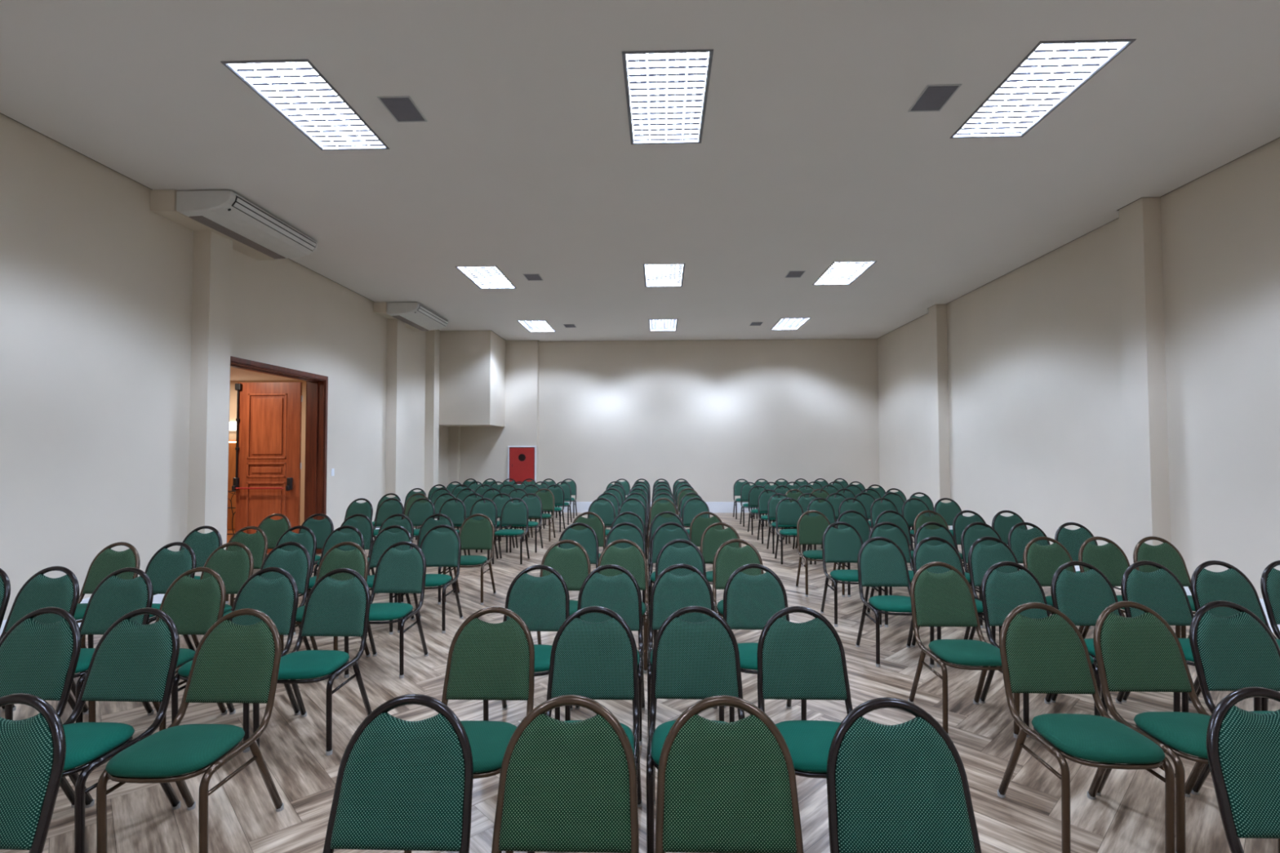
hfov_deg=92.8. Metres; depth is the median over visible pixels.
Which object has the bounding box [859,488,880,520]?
banquet chair
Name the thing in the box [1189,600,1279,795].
banquet chair
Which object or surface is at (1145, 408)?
pillar
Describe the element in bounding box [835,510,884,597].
banquet chair
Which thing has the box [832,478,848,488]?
banquet chair
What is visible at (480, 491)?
banquet chair
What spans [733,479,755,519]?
banquet chair
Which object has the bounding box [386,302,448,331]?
air conditioner
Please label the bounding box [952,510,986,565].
banquet chair
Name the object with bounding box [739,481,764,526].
banquet chair
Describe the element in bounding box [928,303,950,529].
pillar
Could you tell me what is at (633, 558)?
banquet chair
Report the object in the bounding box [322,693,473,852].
banquet chair
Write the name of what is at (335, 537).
banquet chair
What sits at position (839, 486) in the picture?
banquet chair
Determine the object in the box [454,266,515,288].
ceiling light
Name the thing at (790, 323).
ceiling light
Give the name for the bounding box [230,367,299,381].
ceiling
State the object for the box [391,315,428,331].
grille
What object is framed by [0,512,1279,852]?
floor
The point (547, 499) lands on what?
banquet chair
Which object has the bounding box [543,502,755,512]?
baseboard
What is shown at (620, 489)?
banquet chair
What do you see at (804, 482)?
banquet chair
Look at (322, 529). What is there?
banquet chair
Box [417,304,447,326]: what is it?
outlet
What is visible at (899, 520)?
banquet chair
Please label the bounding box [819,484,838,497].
banquet chair
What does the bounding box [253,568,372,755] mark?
banquet chair
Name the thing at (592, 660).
banquet chair
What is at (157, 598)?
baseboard
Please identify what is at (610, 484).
banquet chair
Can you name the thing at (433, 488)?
banquet chair
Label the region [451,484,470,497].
banquet chair
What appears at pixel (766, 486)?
banquet chair
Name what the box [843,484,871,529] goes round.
banquet chair
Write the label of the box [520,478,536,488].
banquet chair
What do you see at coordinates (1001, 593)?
banquet chair
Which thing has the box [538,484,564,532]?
banquet chair
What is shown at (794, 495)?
banquet chair
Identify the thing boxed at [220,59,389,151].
ceiling light
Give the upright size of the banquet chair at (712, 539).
0.892 m
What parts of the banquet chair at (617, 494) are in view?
backrest, frame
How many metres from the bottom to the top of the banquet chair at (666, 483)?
0.887 m
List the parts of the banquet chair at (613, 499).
backrest, frame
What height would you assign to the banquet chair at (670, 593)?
0.892 m
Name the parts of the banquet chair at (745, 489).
leg, leg, frame, seat, backrest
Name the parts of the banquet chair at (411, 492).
backrest, frame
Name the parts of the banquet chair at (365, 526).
leg, backrest, frame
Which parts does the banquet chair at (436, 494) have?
frame, backrest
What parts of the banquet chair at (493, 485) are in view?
backrest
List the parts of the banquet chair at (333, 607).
leg, leg, seat frame, seat, frame, leg, backrest, leg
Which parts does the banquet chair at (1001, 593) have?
leg, frame, backrest, leg, leg, seat, leg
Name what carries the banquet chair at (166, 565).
on the floor
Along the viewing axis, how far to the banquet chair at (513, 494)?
11.08 m
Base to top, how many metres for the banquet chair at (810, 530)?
0.892 m
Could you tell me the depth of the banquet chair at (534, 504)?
9.85 m
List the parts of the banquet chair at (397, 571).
leg, leg, seat frame, seat, backrest, frame, leg, leg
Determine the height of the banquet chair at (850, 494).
0.887 m
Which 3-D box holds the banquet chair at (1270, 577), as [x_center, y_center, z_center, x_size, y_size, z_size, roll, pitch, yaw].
[4.240,1.318,3.719,0.443,0.892,0.598,0,-2,1]
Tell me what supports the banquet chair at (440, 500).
on the floor
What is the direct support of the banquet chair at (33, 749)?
on the floor
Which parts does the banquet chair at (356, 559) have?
leg, seat, leg, leg, backrest, frame, leg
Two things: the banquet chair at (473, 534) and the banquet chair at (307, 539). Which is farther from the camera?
the banquet chair at (473, 534)
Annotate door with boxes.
[231,382,302,553]
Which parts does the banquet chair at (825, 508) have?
leg, frame, backrest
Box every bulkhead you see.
[150,189,276,260]
[373,302,420,330]
[439,330,505,426]
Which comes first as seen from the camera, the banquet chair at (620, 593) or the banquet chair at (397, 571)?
the banquet chair at (620, 593)
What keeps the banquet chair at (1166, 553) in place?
on the floor
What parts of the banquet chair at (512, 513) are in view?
leg, seat frame, seat, frame, backrest, leg, leg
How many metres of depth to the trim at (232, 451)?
12.23 m
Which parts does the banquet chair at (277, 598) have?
leg, seat frame, seat, leg, leg, backrest, frame, leg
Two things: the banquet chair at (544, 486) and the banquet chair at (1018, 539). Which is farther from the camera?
the banquet chair at (544, 486)
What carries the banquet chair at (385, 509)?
on the floor
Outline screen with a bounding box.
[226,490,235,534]
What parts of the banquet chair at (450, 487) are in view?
backrest, frame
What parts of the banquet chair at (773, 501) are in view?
leg, leg, frame, backrest, seat, seat frame, leg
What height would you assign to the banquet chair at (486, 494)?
0.887 m
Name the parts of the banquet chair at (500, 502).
seat, backrest, frame, leg, leg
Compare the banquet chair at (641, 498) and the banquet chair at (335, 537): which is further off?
the banquet chair at (641, 498)
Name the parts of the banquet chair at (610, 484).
backrest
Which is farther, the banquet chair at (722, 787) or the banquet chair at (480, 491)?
the banquet chair at (480, 491)
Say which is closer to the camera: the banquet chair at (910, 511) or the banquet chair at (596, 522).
the banquet chair at (596, 522)
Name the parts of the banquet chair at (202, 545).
seat, backrest, frame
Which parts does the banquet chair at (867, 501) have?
frame, backrest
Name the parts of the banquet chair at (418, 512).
seat, backrest, frame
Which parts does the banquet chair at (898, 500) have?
frame, backrest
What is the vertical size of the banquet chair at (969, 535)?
0.892 m
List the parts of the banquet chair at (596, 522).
backrest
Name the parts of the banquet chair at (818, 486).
frame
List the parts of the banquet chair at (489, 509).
backrest, frame, leg, leg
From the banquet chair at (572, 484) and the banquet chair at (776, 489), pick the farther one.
the banquet chair at (572, 484)
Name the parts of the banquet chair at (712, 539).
seat, frame, backrest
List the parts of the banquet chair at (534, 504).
leg, leg, seat frame, seat, frame, backrest, leg, leg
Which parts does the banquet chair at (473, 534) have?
leg, leg, seat frame, seat, backrest, frame, leg, leg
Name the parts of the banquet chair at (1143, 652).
leg, backrest, frame, seat, seat frame, leg, leg, leg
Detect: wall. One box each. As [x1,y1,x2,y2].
[0,113,448,620]
[226,380,306,529]
[460,338,879,502]
[877,137,1279,599]
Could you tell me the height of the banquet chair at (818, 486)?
0.887 m
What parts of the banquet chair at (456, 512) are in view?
backrest, frame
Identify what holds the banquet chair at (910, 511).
on the floor
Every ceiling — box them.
[0,0,1279,341]
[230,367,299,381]
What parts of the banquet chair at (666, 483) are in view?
backrest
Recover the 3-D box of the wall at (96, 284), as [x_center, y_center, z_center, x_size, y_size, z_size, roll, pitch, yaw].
[-5.196,-0.442,6.267,0.260,4.620,18.934,0,-2,2]
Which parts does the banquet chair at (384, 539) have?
seat, backrest, frame, leg, leg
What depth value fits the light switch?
9.77 m
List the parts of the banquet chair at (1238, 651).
leg, frame, backrest, seat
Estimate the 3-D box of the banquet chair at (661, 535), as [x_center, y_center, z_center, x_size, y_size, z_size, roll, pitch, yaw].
[0.301,1.396,5.815,0.443,0.892,0.598,0,-2,2]
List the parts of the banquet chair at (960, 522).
backrest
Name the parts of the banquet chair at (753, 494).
leg, leg, backrest, frame, seat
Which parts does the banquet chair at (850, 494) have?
frame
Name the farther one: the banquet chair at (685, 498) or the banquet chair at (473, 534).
the banquet chair at (685, 498)
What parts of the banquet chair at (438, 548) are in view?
leg, leg, seat frame, seat, backrest, frame, leg, leg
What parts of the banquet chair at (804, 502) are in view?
backrest, frame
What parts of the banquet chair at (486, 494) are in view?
backrest, frame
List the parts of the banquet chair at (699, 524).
frame, backrest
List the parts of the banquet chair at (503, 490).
backrest, frame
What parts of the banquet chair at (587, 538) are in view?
backrest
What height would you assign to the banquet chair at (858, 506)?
0.887 m
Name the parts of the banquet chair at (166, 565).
leg, seat, backrest, frame, leg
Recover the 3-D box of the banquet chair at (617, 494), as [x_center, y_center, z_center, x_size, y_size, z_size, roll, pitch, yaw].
[-0.526,1.562,10.863,0.450,0.887,0.604,0,-2,2]
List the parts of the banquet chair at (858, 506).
backrest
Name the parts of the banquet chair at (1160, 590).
leg, frame, backrest, leg, seat, seat frame, leg, leg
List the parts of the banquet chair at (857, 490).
backrest, frame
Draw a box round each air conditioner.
[176,190,317,258]
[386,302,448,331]
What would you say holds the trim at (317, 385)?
attached to the wall at (96, 284)
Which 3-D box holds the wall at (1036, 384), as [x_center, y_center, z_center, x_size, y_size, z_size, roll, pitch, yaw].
[5.701,-0.479,5.894,0.200,4.620,18.934,0,-2,2]
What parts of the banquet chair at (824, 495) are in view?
frame, backrest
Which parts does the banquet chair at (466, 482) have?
backrest, frame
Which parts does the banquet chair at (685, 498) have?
backrest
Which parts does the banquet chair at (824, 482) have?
backrest, frame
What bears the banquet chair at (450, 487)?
on the floor
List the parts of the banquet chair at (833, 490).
frame, backrest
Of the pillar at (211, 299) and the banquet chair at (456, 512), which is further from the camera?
the banquet chair at (456, 512)
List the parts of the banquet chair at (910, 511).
backrest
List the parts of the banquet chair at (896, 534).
leg, leg, frame, backrest, seat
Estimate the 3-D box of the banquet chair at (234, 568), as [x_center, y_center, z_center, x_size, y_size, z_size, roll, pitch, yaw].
[-3.269,1.364,4.597,0.443,0.892,0.598,0,-2,1]
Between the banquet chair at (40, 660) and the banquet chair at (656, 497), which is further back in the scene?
the banquet chair at (656, 497)
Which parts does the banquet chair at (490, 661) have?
seat frame, backrest, frame, seat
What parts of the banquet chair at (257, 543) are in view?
leg, backrest, frame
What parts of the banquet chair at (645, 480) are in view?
backrest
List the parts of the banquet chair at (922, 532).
backrest, frame, seat, leg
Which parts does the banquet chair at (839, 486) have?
frame, backrest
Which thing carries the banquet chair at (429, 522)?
on the floor
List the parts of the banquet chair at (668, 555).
leg, frame, backrest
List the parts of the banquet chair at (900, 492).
frame, backrest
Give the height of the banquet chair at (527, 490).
0.887 m
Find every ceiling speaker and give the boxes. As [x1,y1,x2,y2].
[377,96,427,122]
[523,274,543,280]
[563,324,576,328]
[749,322,763,325]
[785,271,805,277]
[907,84,962,111]
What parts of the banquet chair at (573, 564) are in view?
leg, backrest, frame, seat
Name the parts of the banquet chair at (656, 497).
backrest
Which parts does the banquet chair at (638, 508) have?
backrest, frame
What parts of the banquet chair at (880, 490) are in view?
frame, backrest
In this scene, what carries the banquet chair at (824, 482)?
on the floor
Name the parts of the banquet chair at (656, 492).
backrest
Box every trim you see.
[226,355,328,553]
[226,440,235,528]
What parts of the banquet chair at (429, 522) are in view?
backrest, frame, leg, leg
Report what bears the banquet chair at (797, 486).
on the floor
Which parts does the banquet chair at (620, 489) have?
backrest, frame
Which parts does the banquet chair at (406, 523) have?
leg, leg, backrest, frame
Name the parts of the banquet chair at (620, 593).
leg, backrest, frame, seat, leg, leg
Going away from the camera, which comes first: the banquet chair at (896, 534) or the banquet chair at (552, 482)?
the banquet chair at (896, 534)
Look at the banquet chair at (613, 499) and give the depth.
9.99 m
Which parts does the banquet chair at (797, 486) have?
frame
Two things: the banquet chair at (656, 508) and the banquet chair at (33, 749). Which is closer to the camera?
the banquet chair at (33, 749)
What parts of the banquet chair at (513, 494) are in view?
backrest, frame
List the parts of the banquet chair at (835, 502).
backrest, frame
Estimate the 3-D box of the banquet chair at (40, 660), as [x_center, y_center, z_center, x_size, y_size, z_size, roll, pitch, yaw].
[-2.817,1.297,2.604,0.443,0.892,0.598,0,-2,2]
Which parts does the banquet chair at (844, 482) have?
frame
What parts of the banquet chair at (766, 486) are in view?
backrest, frame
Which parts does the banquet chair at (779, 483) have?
backrest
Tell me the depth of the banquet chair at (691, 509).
8.96 m
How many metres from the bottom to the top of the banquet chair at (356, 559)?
0.892 m
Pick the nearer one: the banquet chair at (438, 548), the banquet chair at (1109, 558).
the banquet chair at (1109, 558)
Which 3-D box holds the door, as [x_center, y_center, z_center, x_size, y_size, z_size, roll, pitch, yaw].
[-5.798,0.636,9.458,1.041,2.655,0.142,0,-2,2]
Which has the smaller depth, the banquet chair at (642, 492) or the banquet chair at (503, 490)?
the banquet chair at (642, 492)
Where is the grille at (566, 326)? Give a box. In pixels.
[564,324,575,327]
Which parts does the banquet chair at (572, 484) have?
frame, backrest, leg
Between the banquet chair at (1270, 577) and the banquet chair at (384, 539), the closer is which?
the banquet chair at (1270, 577)
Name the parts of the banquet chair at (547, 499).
seat, frame, backrest, leg, leg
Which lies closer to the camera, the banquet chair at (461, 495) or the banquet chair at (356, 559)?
the banquet chair at (356, 559)
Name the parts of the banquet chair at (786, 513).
leg, leg, seat, seat frame, frame, backrest, leg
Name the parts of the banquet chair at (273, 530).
backrest, frame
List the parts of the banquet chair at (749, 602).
leg, seat, seat frame, backrest, frame, leg, leg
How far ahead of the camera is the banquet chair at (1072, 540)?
5.96 m
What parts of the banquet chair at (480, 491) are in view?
backrest, frame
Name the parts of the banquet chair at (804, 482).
frame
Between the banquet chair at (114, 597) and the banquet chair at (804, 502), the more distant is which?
the banquet chair at (804, 502)
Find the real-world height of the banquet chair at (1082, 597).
0.892 m
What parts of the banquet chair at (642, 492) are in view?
frame, backrest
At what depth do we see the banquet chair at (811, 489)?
11.85 m
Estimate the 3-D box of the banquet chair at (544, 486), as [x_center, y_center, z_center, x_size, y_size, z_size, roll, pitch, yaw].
[-2.179,1.638,13.056,0.450,0.887,0.604,0,-2,2]
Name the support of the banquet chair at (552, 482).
on the floor
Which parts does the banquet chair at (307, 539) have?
backrest, frame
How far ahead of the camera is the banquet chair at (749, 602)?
3.83 m
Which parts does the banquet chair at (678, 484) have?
backrest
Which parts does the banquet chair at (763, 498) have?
leg, leg, seat, backrest, frame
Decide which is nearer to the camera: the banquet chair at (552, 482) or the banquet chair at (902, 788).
the banquet chair at (902, 788)
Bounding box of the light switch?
[331,468,334,475]
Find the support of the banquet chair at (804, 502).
on the floor
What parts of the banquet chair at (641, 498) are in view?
frame, backrest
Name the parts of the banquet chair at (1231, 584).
leg, backrest, frame, leg, seat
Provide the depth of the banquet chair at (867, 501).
9.87 m
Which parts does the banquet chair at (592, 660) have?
backrest, frame, seat, leg, leg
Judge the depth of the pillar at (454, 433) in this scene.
15.12 m
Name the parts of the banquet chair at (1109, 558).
leg, frame, backrest, seat, leg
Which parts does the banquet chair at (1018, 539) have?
frame, backrest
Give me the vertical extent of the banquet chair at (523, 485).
0.887 m
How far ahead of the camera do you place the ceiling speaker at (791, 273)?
9.43 m
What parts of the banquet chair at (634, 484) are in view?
backrest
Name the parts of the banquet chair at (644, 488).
backrest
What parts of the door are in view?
latch rod, panel, panel, panel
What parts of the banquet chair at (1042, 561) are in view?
seat, frame, backrest, leg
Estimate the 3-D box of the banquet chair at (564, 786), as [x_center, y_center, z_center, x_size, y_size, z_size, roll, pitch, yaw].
[-0.217,1.257,1.559,0.443,0.892,0.598,0,-2,2]
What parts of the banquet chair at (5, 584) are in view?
backrest, frame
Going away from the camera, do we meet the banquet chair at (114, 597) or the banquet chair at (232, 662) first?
the banquet chair at (232, 662)
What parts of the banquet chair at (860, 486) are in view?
backrest, frame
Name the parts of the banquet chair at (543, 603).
leg, leg, backrest, frame, seat frame, seat, leg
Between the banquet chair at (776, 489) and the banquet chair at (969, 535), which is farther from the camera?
the banquet chair at (776, 489)
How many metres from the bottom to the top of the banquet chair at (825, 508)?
0.887 m
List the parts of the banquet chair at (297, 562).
backrest, frame, leg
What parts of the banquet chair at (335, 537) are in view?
seat, frame, backrest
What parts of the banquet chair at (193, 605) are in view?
leg, leg, leg, seat, backrest, frame, leg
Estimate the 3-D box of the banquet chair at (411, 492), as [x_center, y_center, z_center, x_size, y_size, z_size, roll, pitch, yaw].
[-4.145,1.575,11.007,0.450,0.887,0.604,0,-2,2]
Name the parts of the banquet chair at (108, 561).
seat, leg, backrest, frame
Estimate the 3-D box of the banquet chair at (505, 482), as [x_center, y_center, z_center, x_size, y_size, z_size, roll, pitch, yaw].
[-3.134,1.681,14.309,0.450,0.887,0.604,0,-2,1]
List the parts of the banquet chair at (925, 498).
frame, backrest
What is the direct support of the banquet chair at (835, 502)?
on the floor
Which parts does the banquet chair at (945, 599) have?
leg, leg, backrest, frame, seat, seat frame, leg, leg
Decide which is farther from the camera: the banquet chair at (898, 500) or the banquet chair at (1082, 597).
the banquet chair at (898, 500)
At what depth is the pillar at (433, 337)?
13.67 m
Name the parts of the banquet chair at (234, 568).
leg, backrest, frame, seat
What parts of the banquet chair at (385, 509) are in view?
seat, backrest, frame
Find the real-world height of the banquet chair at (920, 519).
0.892 m
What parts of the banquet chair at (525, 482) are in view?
backrest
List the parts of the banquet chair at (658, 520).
leg, backrest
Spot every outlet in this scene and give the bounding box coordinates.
[231,195,316,251]
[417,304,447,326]
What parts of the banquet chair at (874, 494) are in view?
frame, backrest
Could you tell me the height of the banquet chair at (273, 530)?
0.892 m
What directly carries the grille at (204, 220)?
attached to the air conditioner at (226, 212)
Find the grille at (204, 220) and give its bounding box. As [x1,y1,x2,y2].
[189,215,285,258]
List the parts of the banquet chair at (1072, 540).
frame, backrest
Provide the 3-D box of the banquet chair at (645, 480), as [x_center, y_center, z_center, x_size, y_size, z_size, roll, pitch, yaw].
[0.025,1.668,14.125,0.450,0.887,0.604,0,-2,3]
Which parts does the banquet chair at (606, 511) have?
backrest, frame, seat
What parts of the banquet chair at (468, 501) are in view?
backrest, frame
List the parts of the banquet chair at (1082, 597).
leg, frame, backrest, seat, leg, leg, leg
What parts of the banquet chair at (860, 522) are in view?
leg, backrest, frame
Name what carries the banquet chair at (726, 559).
on the floor
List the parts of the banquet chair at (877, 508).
frame, backrest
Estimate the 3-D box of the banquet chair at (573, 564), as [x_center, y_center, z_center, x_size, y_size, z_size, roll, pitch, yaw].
[-0.606,1.361,4.681,0.443,0.892,0.598,0,-2,2]
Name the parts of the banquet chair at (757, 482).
backrest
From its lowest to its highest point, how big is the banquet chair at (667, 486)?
0.887 m
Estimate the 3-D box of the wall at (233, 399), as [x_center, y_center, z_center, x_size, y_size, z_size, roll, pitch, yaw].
[-7.648,0.574,12.318,5.064,3.000,0.120,0,-2,2]
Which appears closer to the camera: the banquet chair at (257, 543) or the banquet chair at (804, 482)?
the banquet chair at (257, 543)
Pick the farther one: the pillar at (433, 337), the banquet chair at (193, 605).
the pillar at (433, 337)
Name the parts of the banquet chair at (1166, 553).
frame, backrest, leg, seat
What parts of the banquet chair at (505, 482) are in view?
backrest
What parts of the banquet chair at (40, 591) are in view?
backrest, frame, leg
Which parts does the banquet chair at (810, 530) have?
leg, leg, seat, seat frame, frame, backrest, leg, leg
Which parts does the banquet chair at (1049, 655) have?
leg, backrest, frame, leg, leg, seat, seat frame, leg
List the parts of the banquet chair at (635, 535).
backrest, frame, leg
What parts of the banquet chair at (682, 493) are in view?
backrest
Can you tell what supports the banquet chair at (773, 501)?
on the floor
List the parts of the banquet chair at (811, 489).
frame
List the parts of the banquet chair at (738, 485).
leg, leg, frame, backrest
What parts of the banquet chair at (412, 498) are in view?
frame, backrest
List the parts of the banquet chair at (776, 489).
backrest, frame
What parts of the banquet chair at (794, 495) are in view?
frame, backrest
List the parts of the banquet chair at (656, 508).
leg, frame, backrest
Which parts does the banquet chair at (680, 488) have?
backrest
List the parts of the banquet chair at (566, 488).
seat, backrest, frame, leg, leg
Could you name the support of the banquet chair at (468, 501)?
on the floor
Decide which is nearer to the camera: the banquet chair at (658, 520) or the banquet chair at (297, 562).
the banquet chair at (297, 562)
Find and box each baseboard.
[0,528,379,635]
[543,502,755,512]
[950,525,1279,632]
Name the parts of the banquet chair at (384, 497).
backrest, frame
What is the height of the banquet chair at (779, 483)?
0.887 m
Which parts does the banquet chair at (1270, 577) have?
frame, backrest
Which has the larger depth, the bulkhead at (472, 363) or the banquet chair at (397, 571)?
the bulkhead at (472, 363)
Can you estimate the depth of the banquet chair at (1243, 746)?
1.82 m
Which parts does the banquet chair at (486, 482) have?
backrest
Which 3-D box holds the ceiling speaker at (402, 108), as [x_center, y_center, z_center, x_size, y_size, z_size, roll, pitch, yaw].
[-1.873,-2.515,4.818,0.250,0.026,0.360,0,-2,2]
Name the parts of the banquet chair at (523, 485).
frame, backrest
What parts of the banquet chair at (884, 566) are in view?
leg, leg, frame, backrest, seat, seat frame, leg, leg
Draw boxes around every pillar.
[186,231,232,576]
[385,318,404,505]
[424,329,439,519]
[448,426,460,484]
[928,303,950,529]
[1118,197,1171,565]
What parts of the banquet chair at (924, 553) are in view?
leg, leg, backrest, frame, leg, seat, leg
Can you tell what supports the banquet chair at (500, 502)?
on the floor
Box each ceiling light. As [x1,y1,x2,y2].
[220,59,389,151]
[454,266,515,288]
[517,320,555,332]
[622,48,713,144]
[643,263,684,287]
[648,319,677,330]
[770,317,811,329]
[812,261,876,284]
[949,39,1136,138]
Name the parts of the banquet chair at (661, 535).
leg, seat, frame, backrest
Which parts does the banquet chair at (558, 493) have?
seat, backrest, frame, leg, leg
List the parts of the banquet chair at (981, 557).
leg, frame, backrest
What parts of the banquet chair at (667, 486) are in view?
backrest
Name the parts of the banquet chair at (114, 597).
leg, leg, seat frame, leg, seat, backrest, frame, leg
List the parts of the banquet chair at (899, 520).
leg, backrest, frame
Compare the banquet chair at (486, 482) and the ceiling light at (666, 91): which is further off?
the banquet chair at (486, 482)
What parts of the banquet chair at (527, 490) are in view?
backrest, frame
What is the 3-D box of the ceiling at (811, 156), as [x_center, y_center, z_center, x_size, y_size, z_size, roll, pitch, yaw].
[0.263,-2.694,6.154,11.174,0.450,18.934,0,-2,2]
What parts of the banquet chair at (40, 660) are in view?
backrest, frame, leg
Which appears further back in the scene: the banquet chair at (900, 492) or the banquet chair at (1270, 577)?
the banquet chair at (900, 492)
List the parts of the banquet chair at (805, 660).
backrest, frame, seat, seat frame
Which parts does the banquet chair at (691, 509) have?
backrest, frame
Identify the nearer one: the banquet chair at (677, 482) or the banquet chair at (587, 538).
the banquet chair at (587, 538)
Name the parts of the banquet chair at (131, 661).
leg, leg, seat frame, seat, frame, backrest, leg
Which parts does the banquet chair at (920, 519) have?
backrest, frame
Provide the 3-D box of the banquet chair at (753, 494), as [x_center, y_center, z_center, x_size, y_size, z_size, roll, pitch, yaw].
[2.283,1.576,11.497,0.450,0.887,0.604,0,-2,2]
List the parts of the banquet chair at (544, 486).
backrest, frame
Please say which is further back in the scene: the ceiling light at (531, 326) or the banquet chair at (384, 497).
the ceiling light at (531, 326)
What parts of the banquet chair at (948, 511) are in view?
frame, backrest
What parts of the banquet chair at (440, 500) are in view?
frame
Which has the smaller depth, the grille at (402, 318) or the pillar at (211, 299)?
the pillar at (211, 299)
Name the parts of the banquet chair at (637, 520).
backrest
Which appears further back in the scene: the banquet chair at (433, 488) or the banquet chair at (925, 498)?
the banquet chair at (433, 488)
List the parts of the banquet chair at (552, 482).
backrest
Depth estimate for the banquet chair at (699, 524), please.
7.02 m
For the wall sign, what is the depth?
12.24 m
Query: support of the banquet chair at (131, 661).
on the floor
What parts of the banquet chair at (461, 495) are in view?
backrest, frame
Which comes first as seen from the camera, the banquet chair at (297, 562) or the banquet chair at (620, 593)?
the banquet chair at (620, 593)
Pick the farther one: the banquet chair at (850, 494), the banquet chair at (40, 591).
the banquet chair at (850, 494)
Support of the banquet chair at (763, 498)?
on the floor
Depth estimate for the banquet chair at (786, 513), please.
8.88 m
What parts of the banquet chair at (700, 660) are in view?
leg, leg, seat frame, seat, frame, backrest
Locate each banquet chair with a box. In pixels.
[0,565,79,711]
[0,568,10,711]
[0,606,81,808]
[0,693,66,852]
[4,567,154,722]
[62,607,181,852]
[74,542,140,672]
[88,542,196,650]
[88,567,227,731]
[96,608,284,852]
[153,525,222,635]
[154,542,253,648]
[171,567,300,752]
[187,525,267,635]
[222,542,311,650]
[225,513,291,603]
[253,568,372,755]
[275,525,316,635]
[280,541,370,679]
[293,525,364,634]
[297,513,333,573]
[313,513,373,588]
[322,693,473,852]
[344,497,373,521]
[344,541,428,678]
[364,493,401,551]
[366,524,414,635]
[367,513,413,602]
[372,497,404,542]
[397,524,462,633]
[400,513,454,604]
[403,488,426,540]
[403,493,427,541]
[404,606,534,852]
[407,497,435,537]
[419,488,450,528]
[427,484,446,500]
[433,493,457,517]
[436,481,462,519]
[437,497,466,555]
[443,513,496,604]
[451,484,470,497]
[453,493,485,552]
[456,488,476,518]
[460,497,498,560]
[462,478,478,488]
[465,481,484,519]
[475,484,494,527]
[480,493,515,552]
[482,478,497,488]
[482,488,502,541]
[483,564,573,720]
[490,481,505,492]
[491,694,639,852]
[492,497,529,564]
[497,484,518,528]
[499,488,529,541]
[502,478,516,488]
[509,493,542,552]
[511,481,526,492]
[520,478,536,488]
[520,484,542,528]
[526,488,555,541]
[527,605,642,852]
[529,539,591,644]
[532,481,548,524]
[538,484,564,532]
[540,478,557,515]
[548,481,572,524]
[555,478,577,518]
[557,522,599,568]
[564,564,644,745]
[571,511,605,556]
[587,497,615,537]
[596,492,619,527]
[597,538,648,673]
[602,488,622,517]
[604,484,626,528]
[604,522,646,628]
[605,481,623,489]
[610,511,646,555]
[613,478,630,495]
[618,497,647,559]
[623,492,648,547]
[626,488,648,530]
[630,484,649,515]
[631,481,649,500]
[634,478,650,508]
[646,605,745,852]
[647,497,677,554]
[647,563,724,739]
[648,511,684,580]
[648,522,691,613]
[651,488,673,502]
[651,492,675,506]
[652,481,671,492]
[652,484,672,495]
[653,478,670,487]
[653,538,706,641]
[654,695,804,852]
[672,478,688,496]
[674,481,690,506]
[675,484,693,511]
[676,488,697,519]
[679,492,702,527]
[681,497,710,533]
[688,511,724,564]
[700,522,741,584]
[712,538,764,617]
[723,563,806,722]
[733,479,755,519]
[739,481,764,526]
[747,485,774,535]
[752,478,769,519]
[756,488,786,543]
[756,605,853,778]
[763,481,780,526]
[766,493,800,553]
[771,485,791,534]
[773,478,787,488]
[774,497,812,564]
[782,488,804,543]
[783,481,799,493]
[793,478,808,488]
[795,484,813,497]
[795,493,822,553]
[795,510,844,597]
[804,481,822,493]
[806,497,845,564]
[808,488,838,520]
[813,478,828,488]
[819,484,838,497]
[820,521,881,626]
[826,481,844,492]
[826,493,848,527]
[826,697,981,852]
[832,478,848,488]
[834,488,855,502]
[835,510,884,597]
[838,497,867,519]
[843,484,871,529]
[848,481,867,518]
[853,492,875,527]
[855,536,934,667]
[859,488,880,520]
[866,484,885,497]
[866,521,929,626]
[870,497,912,551]
[874,510,914,595]
[880,492,913,530]
[884,488,909,526]
[902,497,930,549]
[908,561,1019,738]
[909,492,933,546]
[911,536,995,666]
[913,510,968,571]
[914,521,982,627]
[933,497,962,535]
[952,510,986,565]
[960,521,1001,627]
[968,536,1053,666]
[979,560,1101,737]
[991,510,1027,544]
[997,602,1175,852]
[1007,522,1084,627]
[1022,536,1084,634]
[1050,560,1180,712]
[1054,522,1120,628]
[1078,536,1180,639]
[1093,600,1279,852]
[1120,560,1261,711]
[1133,536,1195,638]
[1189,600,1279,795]
[1190,560,1279,711]
[1206,686,1279,852]
[1260,560,1279,701]
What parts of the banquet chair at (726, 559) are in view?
seat, backrest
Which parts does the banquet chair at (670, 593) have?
leg, frame, backrest, leg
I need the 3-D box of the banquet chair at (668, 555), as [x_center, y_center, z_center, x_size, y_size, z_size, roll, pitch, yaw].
[0.321,1.359,4.694,0.443,0.892,0.598,0,-2,2]
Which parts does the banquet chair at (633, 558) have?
backrest, frame, seat, leg, leg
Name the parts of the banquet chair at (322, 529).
backrest, seat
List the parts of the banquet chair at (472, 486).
backrest, frame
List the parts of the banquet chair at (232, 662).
leg, seat, seat frame, leg, leg, frame, backrest, leg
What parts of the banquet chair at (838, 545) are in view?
leg, leg, frame, backrest, seat, seat frame, leg, leg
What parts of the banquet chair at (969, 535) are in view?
frame, backrest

